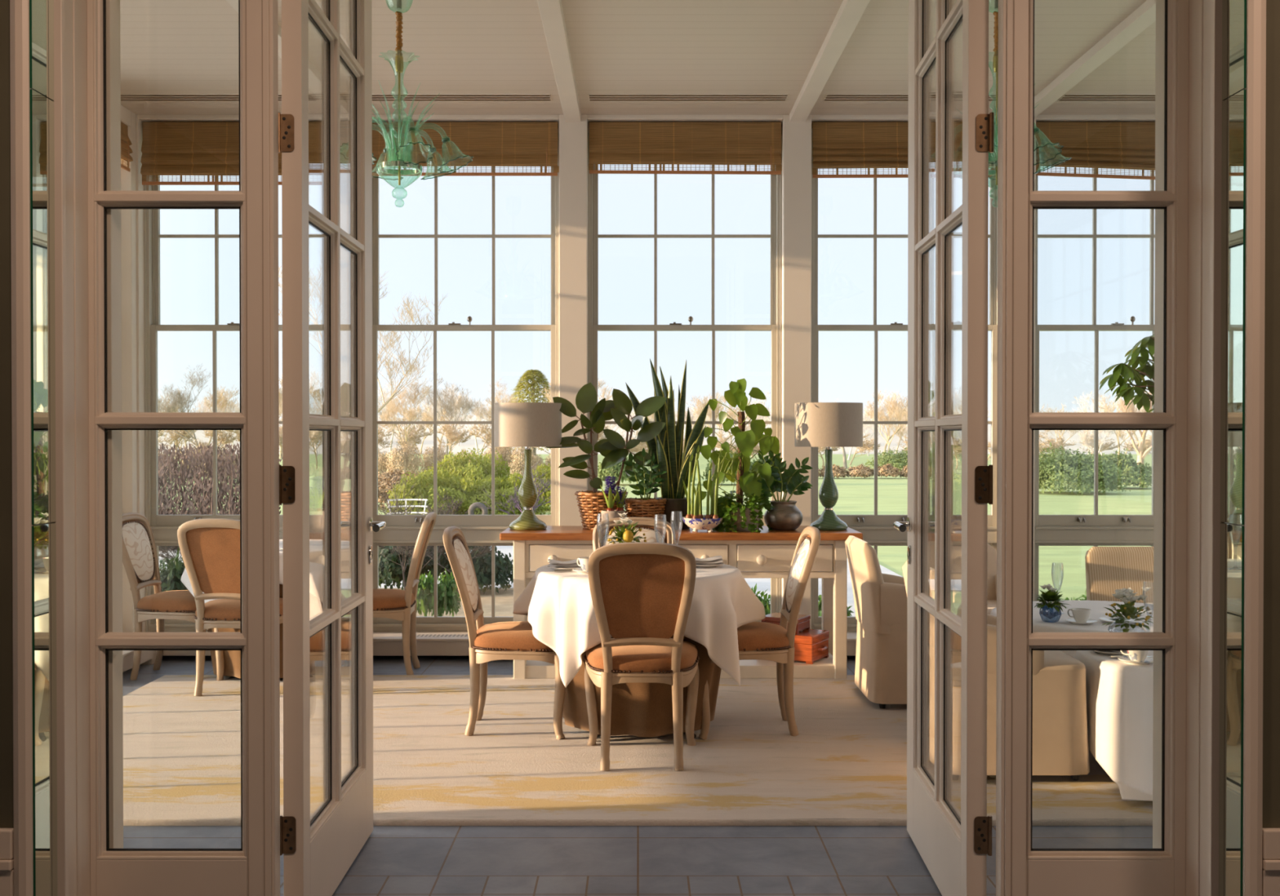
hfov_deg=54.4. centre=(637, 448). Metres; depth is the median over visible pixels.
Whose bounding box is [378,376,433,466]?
bare tree
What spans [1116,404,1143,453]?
tree
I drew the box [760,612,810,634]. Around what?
wooden box
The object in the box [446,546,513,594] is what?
plant
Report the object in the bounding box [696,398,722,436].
tree
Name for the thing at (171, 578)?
plant
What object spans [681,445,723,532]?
potted plant
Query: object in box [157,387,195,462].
tree
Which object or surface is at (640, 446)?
bush
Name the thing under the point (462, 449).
bush
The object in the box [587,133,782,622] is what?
window
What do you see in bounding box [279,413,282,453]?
bush
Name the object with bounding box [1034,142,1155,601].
window
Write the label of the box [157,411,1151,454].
trees
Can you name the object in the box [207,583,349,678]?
table skirt
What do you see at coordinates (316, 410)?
tree
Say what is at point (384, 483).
shrub
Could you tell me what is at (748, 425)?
tree
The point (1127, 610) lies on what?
posy
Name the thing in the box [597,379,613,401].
tree
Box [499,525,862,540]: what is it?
countertop
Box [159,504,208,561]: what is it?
shrub
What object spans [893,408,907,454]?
tree
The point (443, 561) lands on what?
plant
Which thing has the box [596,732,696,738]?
round table
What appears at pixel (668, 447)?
snake plant
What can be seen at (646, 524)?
dining chair
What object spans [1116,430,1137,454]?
tree
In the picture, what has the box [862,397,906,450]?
bare tree
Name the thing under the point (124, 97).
ceiling vent
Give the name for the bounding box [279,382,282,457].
tree
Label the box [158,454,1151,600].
lawn
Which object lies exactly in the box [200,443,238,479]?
bush
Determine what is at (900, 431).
tree
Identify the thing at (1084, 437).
bare tree
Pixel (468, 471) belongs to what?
shrub
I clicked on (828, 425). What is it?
table lamp
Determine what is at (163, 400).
tree
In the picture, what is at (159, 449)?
bush
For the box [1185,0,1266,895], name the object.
trim
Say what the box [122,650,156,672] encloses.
trim
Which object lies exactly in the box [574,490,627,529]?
basket
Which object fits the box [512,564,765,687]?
tablecloth
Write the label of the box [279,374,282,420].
tree
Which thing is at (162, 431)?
bush
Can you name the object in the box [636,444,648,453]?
bush
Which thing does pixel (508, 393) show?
tree
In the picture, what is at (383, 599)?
seat cushion
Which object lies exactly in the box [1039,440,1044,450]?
bush
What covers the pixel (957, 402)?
tree
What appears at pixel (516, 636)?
seat cushion
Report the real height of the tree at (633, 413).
4.780 m
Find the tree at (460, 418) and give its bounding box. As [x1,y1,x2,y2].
[446,408,467,446]
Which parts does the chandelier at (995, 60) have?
rod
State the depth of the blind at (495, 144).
8.21 m
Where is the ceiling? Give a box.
[120,0,1155,115]
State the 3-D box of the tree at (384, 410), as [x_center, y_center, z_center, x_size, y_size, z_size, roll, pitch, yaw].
[-17.467,-1.773,81.428,4.240,5.210,4.397,0,1,-21]
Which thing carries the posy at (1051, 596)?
on the tablecloth at (1097, 610)
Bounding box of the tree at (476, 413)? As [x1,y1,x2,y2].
[450,390,491,456]
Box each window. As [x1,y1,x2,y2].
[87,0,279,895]
[143,175,322,631]
[372,133,559,631]
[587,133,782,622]
[810,133,997,631]
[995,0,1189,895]
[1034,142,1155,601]
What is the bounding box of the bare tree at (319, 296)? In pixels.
[278,252,447,413]
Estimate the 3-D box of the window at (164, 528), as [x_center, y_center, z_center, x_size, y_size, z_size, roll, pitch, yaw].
[-2.640,-0.430,8.359,1.291,3.332,0.156,0,1,0]
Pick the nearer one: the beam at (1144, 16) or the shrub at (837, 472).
the beam at (1144, 16)
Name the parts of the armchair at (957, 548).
armrest, seat, armrest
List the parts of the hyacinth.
bulb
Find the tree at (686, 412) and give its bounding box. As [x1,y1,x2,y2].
[674,404,711,432]
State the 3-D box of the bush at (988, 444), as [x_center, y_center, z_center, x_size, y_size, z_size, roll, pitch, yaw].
[17.823,0.086,62.050,1.842,1.817,1.916,0,1,4]
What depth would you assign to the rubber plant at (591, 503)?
7.57 m
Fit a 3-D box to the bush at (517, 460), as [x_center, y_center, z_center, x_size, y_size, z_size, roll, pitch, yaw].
[-3.958,0.470,44.045,1.374,1.357,1.329,0,1,-12]
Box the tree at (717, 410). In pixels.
[687,391,729,441]
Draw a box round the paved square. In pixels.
[159,546,902,616]
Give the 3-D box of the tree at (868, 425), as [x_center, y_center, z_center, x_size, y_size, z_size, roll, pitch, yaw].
[18.659,-1.271,100.288,2.632,3.834,2.134,0,1,40]
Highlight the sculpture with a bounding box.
[467,502,488,515]
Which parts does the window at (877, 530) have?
sash, sash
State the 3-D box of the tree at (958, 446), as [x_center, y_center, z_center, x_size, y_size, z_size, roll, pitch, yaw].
[14.961,0.032,58.438,2.102,1.994,2.022,0,1,-12]
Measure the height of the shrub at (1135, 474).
1.235 m
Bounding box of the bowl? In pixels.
[681,515,723,529]
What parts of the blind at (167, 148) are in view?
rail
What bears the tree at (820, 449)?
on the lawn
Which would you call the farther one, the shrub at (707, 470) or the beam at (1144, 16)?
the shrub at (707, 470)
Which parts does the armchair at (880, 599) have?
backrest, armrest, armrest, seat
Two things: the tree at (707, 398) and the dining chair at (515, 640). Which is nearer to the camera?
the dining chair at (515, 640)
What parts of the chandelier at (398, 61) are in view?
lamp shade, rod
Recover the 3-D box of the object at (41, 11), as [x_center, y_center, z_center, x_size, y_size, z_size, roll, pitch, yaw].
[-1.504,-0.264,3.145,0.008,3.330,0.116,0,1,0]
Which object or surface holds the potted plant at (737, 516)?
on the sideboard
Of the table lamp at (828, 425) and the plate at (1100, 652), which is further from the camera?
the table lamp at (828, 425)
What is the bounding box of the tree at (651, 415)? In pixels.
[632,414,653,436]
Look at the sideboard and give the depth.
7.33 m
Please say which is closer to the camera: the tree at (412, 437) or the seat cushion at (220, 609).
the seat cushion at (220, 609)
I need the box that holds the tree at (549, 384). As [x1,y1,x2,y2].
[538,377,607,403]
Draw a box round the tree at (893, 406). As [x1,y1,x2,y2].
[869,388,907,457]
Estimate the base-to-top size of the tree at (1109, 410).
4.482 m
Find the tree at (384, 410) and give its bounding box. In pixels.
[377,392,399,453]
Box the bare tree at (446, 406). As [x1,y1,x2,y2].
[418,373,483,454]
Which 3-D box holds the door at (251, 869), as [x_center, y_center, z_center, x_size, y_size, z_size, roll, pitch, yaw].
[-1.308,-0.262,3.517,0.586,3.360,0.113,0,1,0]
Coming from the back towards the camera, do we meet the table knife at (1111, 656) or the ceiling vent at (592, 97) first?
the ceiling vent at (592, 97)
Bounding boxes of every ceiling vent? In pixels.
[120,93,317,101]
[372,93,551,101]
[587,93,788,101]
[822,93,995,101]
[1057,93,1155,101]
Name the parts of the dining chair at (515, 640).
frame, nailhead trim, leg, leg, nailhead trim, seat rail, leg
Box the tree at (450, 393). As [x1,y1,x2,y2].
[416,383,471,456]
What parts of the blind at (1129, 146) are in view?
rail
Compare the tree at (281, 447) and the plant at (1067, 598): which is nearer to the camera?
the plant at (1067, 598)
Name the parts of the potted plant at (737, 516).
stem, ivy stem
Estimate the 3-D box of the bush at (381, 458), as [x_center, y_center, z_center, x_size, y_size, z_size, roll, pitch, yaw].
[-9.384,0.558,44.870,1.329,1.167,1.374,0,1,-40]
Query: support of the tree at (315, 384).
on the lawn
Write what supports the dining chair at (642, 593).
on the rug
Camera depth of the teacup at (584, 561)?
5.85 m
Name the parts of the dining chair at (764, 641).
leg, seat rail, nailhead trim, leg, leg, nailhead trim, frame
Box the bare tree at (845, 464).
[840,447,847,469]
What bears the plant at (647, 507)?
on the sideboard
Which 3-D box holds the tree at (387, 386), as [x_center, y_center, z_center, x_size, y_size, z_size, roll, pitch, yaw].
[-19.833,-2.410,97.714,3.435,6.173,4.237,0,1,-39]
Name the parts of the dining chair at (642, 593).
leg, leg, seat rail, nailhead trim, frame, leg, leg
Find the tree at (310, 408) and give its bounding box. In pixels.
[279,387,315,414]
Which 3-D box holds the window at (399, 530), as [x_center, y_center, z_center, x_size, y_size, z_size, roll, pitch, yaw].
[-1.165,-0.430,8.359,1.291,3.332,0.156,0,1,0]
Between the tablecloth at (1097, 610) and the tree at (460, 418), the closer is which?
the tablecloth at (1097, 610)
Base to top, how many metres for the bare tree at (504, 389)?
4.998 m
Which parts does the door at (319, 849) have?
handle, keyhole plate, handle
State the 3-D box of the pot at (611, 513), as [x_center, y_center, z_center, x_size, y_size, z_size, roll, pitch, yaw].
[-0.147,0.434,7.424,0.148,0.124,0.148,0,1,0]
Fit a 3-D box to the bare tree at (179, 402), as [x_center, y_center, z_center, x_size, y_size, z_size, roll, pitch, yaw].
[-22.252,-1.564,59.290,4.211,5.160,2.538,0,1,20]
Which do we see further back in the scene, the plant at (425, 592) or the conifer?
the conifer
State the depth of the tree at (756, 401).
79.90 m
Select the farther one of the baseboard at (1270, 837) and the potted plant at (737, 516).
the potted plant at (737, 516)
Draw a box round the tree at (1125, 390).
[1099,334,1154,412]
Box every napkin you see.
[547,559,581,568]
[694,555,723,566]
[1093,650,1127,653]
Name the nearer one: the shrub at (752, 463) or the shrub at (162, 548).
the shrub at (162, 548)
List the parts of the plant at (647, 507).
stem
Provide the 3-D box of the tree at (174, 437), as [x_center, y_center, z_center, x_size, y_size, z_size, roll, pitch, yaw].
[-23.128,-0.663,62.187,2.106,3.330,2.025,0,1,-12]
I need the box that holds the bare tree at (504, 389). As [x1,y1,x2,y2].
[471,377,520,453]
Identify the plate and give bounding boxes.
[546,565,581,569]
[696,562,724,568]
[1093,650,1127,655]
[1098,617,1139,624]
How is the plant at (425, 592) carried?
on the gravel
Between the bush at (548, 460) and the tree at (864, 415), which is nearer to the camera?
the bush at (548, 460)
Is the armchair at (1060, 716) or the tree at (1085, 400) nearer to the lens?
the armchair at (1060, 716)
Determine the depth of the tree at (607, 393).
81.41 m
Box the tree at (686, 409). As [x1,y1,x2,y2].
[684,408,707,426]
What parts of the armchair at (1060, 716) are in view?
backrest, armrest, armrest, seat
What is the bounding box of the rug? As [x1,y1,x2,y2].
[123,675,1152,826]
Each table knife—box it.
[554,569,573,572]
[1110,655,1153,658]
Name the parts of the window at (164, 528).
sash, sash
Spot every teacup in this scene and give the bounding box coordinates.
[577,556,589,571]
[1067,608,1090,622]
[1120,650,1148,662]
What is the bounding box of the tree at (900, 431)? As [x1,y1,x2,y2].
[893,420,907,444]
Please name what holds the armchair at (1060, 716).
on the rug
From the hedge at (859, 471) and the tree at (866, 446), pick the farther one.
the tree at (866, 446)
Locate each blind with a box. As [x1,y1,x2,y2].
[120,121,133,172]
[140,122,321,185]
[372,122,559,176]
[588,122,782,174]
[811,122,995,177]
[1035,122,1155,179]
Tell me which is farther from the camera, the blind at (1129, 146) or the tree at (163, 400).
the tree at (163, 400)
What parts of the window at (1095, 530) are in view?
sash, sash, sash knob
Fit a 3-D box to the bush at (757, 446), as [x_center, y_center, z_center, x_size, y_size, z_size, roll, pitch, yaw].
[5.845,0.107,62.747,1.857,1.762,1.786,1,1,44]
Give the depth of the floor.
4.32 m
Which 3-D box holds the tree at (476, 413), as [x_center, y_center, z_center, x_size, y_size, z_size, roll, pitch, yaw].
[-12.674,-1.964,97.567,4.471,5.298,4.312,0,1,-11]
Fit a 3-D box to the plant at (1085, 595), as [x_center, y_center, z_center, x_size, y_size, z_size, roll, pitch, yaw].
[3.390,1.247,9.302,0.393,0.436,0.381,0,1,-16]
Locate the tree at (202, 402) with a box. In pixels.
[193,395,232,444]
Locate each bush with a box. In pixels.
[157,430,164,437]
[158,448,173,478]
[178,436,212,477]
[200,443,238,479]
[201,430,236,448]
[225,430,239,441]
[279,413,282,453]
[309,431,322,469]
[377,413,396,450]
[377,449,392,475]
[384,436,423,476]
[420,443,453,472]
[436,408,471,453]
[450,448,479,470]
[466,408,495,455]
[482,446,517,477]
[508,447,543,475]
[542,453,551,470]
[597,425,608,441]
[623,436,648,463]
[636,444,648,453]
[706,430,737,453]
[733,443,768,459]
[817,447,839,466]
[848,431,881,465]
[897,435,932,450]
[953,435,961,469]
[987,441,991,460]
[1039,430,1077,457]
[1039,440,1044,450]
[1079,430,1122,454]
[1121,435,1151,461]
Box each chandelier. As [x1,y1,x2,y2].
[339,0,473,207]
[930,0,1071,207]
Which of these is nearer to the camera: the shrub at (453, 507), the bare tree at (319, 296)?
the shrub at (453, 507)
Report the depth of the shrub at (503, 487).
21.49 m
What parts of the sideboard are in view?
leg, leg, knob, drawer, drawer, knob, knob, drawer, leg, leg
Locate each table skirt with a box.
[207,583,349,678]
[563,635,721,737]
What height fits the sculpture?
0.578 m
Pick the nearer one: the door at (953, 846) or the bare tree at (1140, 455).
the door at (953, 846)
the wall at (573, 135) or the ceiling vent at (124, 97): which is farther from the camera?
the wall at (573, 135)
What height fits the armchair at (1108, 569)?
0.757 m
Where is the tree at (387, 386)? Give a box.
[377,378,404,456]
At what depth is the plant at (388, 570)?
11.94 m
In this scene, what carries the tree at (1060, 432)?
on the lawn
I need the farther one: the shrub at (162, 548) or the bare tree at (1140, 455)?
the bare tree at (1140, 455)
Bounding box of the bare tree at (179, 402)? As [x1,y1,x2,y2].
[157,363,212,447]
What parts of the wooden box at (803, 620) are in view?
lid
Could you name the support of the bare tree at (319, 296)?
on the lawn
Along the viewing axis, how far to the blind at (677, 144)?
8.21 m
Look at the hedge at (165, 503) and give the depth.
16.81 m
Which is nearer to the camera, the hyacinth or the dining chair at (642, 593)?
the dining chair at (642, 593)
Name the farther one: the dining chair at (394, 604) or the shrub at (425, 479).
the shrub at (425, 479)
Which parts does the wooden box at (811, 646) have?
lid, handle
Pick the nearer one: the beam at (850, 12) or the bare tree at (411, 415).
the beam at (850, 12)
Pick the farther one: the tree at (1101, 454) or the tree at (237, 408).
the tree at (1101, 454)
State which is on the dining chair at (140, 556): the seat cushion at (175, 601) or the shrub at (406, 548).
the seat cushion at (175, 601)
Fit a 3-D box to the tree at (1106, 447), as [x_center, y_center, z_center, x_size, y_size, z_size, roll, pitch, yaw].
[24.397,-0.100,66.543,2.225,2.111,2.140,0,1,-24]
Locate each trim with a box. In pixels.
[9,0,90,895]
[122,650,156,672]
[144,631,857,661]
[226,0,348,121]
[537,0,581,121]
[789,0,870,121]
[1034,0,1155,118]
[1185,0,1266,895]
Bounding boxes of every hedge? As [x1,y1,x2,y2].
[158,440,282,550]
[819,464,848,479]
[845,462,874,478]
[871,462,902,478]
[899,465,907,478]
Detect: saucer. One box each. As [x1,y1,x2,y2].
[572,568,587,573]
[1065,617,1097,625]
[1117,655,1153,665]
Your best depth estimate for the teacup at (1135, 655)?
5.08 m
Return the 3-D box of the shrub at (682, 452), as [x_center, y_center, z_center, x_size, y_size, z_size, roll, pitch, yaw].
[1.135,0.552,40.038,1.496,1.268,1.450,0,1,-3]
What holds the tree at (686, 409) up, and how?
on the lawn
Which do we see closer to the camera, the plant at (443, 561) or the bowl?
the bowl
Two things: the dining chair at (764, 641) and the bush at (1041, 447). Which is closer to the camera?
the dining chair at (764, 641)
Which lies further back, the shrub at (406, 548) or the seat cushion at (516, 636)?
the shrub at (406, 548)
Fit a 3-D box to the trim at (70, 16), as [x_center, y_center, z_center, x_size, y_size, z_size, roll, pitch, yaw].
[-1.545,-0.260,3.271,0.130,3.360,0.393,0,1,0]
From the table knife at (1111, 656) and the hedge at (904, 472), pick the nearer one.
the table knife at (1111, 656)
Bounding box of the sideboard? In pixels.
[499,525,862,679]
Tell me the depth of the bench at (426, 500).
15.20 m
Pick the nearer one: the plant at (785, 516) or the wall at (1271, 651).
the wall at (1271, 651)
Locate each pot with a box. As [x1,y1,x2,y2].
[600,510,626,521]
[726,506,762,531]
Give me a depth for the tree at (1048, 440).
62.57 m
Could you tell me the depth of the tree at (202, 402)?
115.24 m
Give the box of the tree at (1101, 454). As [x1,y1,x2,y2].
[1074,404,1102,456]
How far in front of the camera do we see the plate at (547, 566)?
5.94 m
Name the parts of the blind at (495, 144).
rail, pull cord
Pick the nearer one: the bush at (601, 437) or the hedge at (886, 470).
the hedge at (886, 470)
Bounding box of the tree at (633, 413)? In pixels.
[618,413,635,435]
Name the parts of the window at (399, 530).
sash, sash, sash knob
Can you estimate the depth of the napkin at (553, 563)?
5.99 m
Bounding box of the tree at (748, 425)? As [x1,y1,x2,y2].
[737,399,770,457]
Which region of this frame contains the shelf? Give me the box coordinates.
[525,652,834,678]
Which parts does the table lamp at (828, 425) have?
lamp shade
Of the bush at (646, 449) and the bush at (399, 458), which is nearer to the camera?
the bush at (399, 458)
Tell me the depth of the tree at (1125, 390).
7.60 m
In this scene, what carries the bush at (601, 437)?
on the lawn
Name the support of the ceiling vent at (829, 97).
in the ceiling
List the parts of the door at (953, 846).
handle, keyhole plate, handle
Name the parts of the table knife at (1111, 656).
handle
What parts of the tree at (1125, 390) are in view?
stem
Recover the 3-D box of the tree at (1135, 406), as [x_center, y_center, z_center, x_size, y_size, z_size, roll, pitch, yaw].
[33.659,-1.418,81.204,3.659,4.496,3.795,0,1,-11]
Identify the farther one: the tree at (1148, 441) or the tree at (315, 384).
the tree at (315, 384)
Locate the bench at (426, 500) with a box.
[386,498,427,515]
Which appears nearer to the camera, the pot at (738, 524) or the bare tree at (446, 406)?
the pot at (738, 524)
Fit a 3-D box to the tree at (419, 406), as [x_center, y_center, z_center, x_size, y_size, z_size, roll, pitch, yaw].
[-17.893,-1.606,107.146,3.335,4.393,2.306,0,1,-23]
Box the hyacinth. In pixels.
[600,475,629,521]
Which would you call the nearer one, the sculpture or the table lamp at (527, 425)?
the table lamp at (527, 425)
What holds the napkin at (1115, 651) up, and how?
on the plate at (1100, 652)
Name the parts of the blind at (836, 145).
rail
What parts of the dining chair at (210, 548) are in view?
leg, frame, leg, nailhead trim, seat rail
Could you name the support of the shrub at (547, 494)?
on the lawn
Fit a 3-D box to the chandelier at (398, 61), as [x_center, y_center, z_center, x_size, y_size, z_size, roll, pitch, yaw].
[-1.100,-1.641,5.735,0.691,1.062,0.624,0,1,4]
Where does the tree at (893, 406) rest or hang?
on the lawn
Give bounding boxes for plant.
[159,548,187,591]
[378,546,428,590]
[390,546,471,585]
[416,571,439,616]
[431,568,461,616]
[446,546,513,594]
[544,382,666,529]
[622,447,666,519]
[625,358,708,529]
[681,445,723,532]
[699,378,781,533]
[751,583,770,615]
[754,449,812,530]
[817,594,853,616]
[1058,597,1078,600]
[1075,588,1086,600]
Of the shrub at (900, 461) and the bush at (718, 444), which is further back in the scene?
the bush at (718, 444)
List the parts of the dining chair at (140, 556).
leg, nailhead trim, frame, leg, nailhead trim, seat rail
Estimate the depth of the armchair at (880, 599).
6.50 m
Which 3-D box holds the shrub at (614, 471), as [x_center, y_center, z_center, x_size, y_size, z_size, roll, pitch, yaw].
[-0.588,0.607,39.978,1.563,1.158,1.503,0,1,-15]
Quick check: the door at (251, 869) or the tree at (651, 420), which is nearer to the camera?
the door at (251, 869)
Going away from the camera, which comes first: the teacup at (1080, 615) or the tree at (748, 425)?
the teacup at (1080, 615)
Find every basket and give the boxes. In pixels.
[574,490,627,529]
[623,497,666,519]
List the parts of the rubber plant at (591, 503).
stem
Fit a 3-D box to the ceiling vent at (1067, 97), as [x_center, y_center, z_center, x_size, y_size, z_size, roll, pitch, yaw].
[3.264,-2.189,7.770,1.240,0.006,0.150,0,1,0]
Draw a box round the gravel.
[380,588,513,616]
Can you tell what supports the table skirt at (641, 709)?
on the round table
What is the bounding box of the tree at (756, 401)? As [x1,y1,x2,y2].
[745,390,771,457]
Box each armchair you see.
[844,535,961,708]
[902,560,1089,780]
[929,543,996,614]
[1084,546,1153,604]
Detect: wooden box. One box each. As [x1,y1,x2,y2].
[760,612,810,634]
[794,629,829,664]
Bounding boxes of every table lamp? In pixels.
[493,402,561,530]
[794,402,862,530]
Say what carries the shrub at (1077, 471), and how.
on the lawn
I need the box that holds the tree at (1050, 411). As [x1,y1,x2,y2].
[1044,410,1070,444]
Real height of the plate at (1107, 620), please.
0.017 m
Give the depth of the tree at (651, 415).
72.62 m
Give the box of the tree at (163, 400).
[161,400,202,449]
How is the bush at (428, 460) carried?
on the lawn
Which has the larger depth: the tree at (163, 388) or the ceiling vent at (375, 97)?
the tree at (163, 388)
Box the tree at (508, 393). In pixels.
[484,393,526,457]
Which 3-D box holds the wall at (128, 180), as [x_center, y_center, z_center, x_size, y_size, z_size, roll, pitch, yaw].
[-4.125,-0.388,5.847,1.650,3.570,4.700,0,1,0]
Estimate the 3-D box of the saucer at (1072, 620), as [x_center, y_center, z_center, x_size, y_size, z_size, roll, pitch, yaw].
[2.200,0.864,6.178,0.150,0.017,0.150,0,1,0]
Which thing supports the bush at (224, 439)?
on the lawn
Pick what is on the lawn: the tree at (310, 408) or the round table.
the tree at (310, 408)
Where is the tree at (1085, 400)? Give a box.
[1071,390,1111,456]
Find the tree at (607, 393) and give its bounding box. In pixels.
[604,392,633,431]
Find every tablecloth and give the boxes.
[180,539,349,630]
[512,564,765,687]
[990,600,1153,657]
[1074,650,1153,801]
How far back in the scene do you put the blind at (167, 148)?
8.21 m
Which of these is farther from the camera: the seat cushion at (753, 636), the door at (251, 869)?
the seat cushion at (753, 636)
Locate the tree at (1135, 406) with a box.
[1133,405,1151,432]
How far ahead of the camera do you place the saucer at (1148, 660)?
5.10 m
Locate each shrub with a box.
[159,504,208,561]
[377,468,417,508]
[377,470,427,515]
[377,498,444,590]
[384,466,471,515]
[409,490,496,593]
[418,447,511,511]
[462,473,551,515]
[474,452,551,515]
[506,462,551,508]
[597,457,639,484]
[657,452,696,483]
[700,448,736,483]
[748,457,770,479]
[865,446,931,472]
[1039,441,1130,494]
[1068,448,1151,488]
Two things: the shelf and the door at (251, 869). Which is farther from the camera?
the shelf
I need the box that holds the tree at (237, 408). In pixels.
[195,398,239,452]
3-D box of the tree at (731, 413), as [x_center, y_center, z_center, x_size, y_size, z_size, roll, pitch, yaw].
[7.850,-1.702,106.907,2.409,4.590,3.485,0,1,-43]
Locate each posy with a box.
[606,512,646,543]
[1034,583,1069,622]
[1101,586,1153,632]
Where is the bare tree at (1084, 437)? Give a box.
[1077,430,1115,454]
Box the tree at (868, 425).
[862,416,881,456]
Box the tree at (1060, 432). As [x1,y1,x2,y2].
[1043,404,1079,455]
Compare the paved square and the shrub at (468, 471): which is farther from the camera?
the shrub at (468, 471)
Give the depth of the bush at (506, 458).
44.70 m
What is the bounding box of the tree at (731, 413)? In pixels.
[715,404,741,444]
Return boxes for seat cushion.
[137,590,196,612]
[195,598,283,620]
[373,588,414,610]
[474,621,553,651]
[586,640,697,672]
[737,622,789,650]
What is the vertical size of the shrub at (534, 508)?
1.413 m
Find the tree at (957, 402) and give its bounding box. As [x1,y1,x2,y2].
[953,402,989,417]
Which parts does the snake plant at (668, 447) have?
pot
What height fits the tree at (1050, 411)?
4.035 m
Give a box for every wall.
[0,0,1279,828]
[120,105,137,632]
[135,114,1155,632]
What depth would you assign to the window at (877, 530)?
8.32 m
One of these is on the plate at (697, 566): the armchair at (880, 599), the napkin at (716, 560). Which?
the napkin at (716, 560)
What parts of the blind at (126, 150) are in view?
rail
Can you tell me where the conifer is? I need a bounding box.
[505,369,551,459]
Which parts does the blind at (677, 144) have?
rail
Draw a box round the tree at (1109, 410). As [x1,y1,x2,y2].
[1091,394,1143,454]
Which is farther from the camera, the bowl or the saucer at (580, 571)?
the bowl
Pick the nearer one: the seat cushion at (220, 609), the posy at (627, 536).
the posy at (627, 536)
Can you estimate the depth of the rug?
5.44 m
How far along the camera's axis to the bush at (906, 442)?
66.65 m
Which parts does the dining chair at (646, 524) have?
nailhead trim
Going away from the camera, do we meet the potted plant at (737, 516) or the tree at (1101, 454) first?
the potted plant at (737, 516)
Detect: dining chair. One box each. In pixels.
[122,512,204,680]
[177,518,283,696]
[341,511,436,675]
[442,526,565,739]
[583,542,699,770]
[592,517,675,551]
[697,526,820,739]
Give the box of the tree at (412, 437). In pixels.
[393,413,433,467]
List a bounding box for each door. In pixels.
[278,0,386,895]
[893,0,994,895]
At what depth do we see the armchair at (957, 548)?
7.57 m
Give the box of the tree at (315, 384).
[309,365,322,412]
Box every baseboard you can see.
[0,828,13,895]
[1262,828,1279,895]
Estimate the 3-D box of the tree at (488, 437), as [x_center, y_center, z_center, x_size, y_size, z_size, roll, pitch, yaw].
[-7.144,-0.497,59.668,1.849,3.039,1.922,0,1,-21]
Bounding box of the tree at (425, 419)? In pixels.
[419,392,464,453]
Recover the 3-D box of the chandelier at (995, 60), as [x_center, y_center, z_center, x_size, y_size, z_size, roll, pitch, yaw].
[1.655,-1.641,5.735,0.624,1.062,0.691,0,1,-33]
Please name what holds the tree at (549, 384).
on the lawn
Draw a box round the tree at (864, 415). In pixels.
[847,404,873,460]
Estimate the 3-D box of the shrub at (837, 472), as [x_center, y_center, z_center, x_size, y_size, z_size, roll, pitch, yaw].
[7.234,0.853,45.989,1.140,0.556,1.081,0,1,14]
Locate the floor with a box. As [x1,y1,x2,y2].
[122,656,1152,895]
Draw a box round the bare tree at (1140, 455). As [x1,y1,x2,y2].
[1116,391,1151,484]
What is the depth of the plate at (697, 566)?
6.09 m
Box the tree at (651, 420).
[613,409,653,453]
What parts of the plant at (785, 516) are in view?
stem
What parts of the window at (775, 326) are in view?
sash, sash, sash knob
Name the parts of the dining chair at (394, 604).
leg, seat rail, nailhead trim, leg, leg, frame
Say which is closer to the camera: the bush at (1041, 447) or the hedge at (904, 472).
the hedge at (904, 472)
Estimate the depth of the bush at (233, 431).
58.80 m
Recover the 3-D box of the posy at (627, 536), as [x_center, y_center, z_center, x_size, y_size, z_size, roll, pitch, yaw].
[-0.056,0.453,6.085,0.208,0.269,0.201,0,1,40]
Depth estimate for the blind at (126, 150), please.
8.02 m
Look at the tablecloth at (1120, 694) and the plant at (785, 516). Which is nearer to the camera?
the tablecloth at (1120, 694)
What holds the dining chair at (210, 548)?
on the rug
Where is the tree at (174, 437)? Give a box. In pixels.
[157,406,195,464]
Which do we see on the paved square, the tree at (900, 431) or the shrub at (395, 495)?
the shrub at (395, 495)
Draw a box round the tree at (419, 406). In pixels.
[414,405,446,454]
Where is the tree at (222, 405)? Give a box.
[204,385,239,445]
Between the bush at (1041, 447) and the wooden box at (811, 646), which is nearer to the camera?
the wooden box at (811, 646)
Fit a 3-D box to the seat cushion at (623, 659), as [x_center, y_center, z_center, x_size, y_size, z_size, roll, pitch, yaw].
[0.017,0.916,5.575,0.511,0.087,0.505,0,1,0]
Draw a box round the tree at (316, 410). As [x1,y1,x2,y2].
[309,399,322,456]
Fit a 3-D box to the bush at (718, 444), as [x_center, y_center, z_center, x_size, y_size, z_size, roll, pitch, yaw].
[4.074,0.042,57.975,2.009,1.982,2.089,0,1,28]
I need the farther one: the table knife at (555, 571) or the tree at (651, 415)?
the tree at (651, 415)

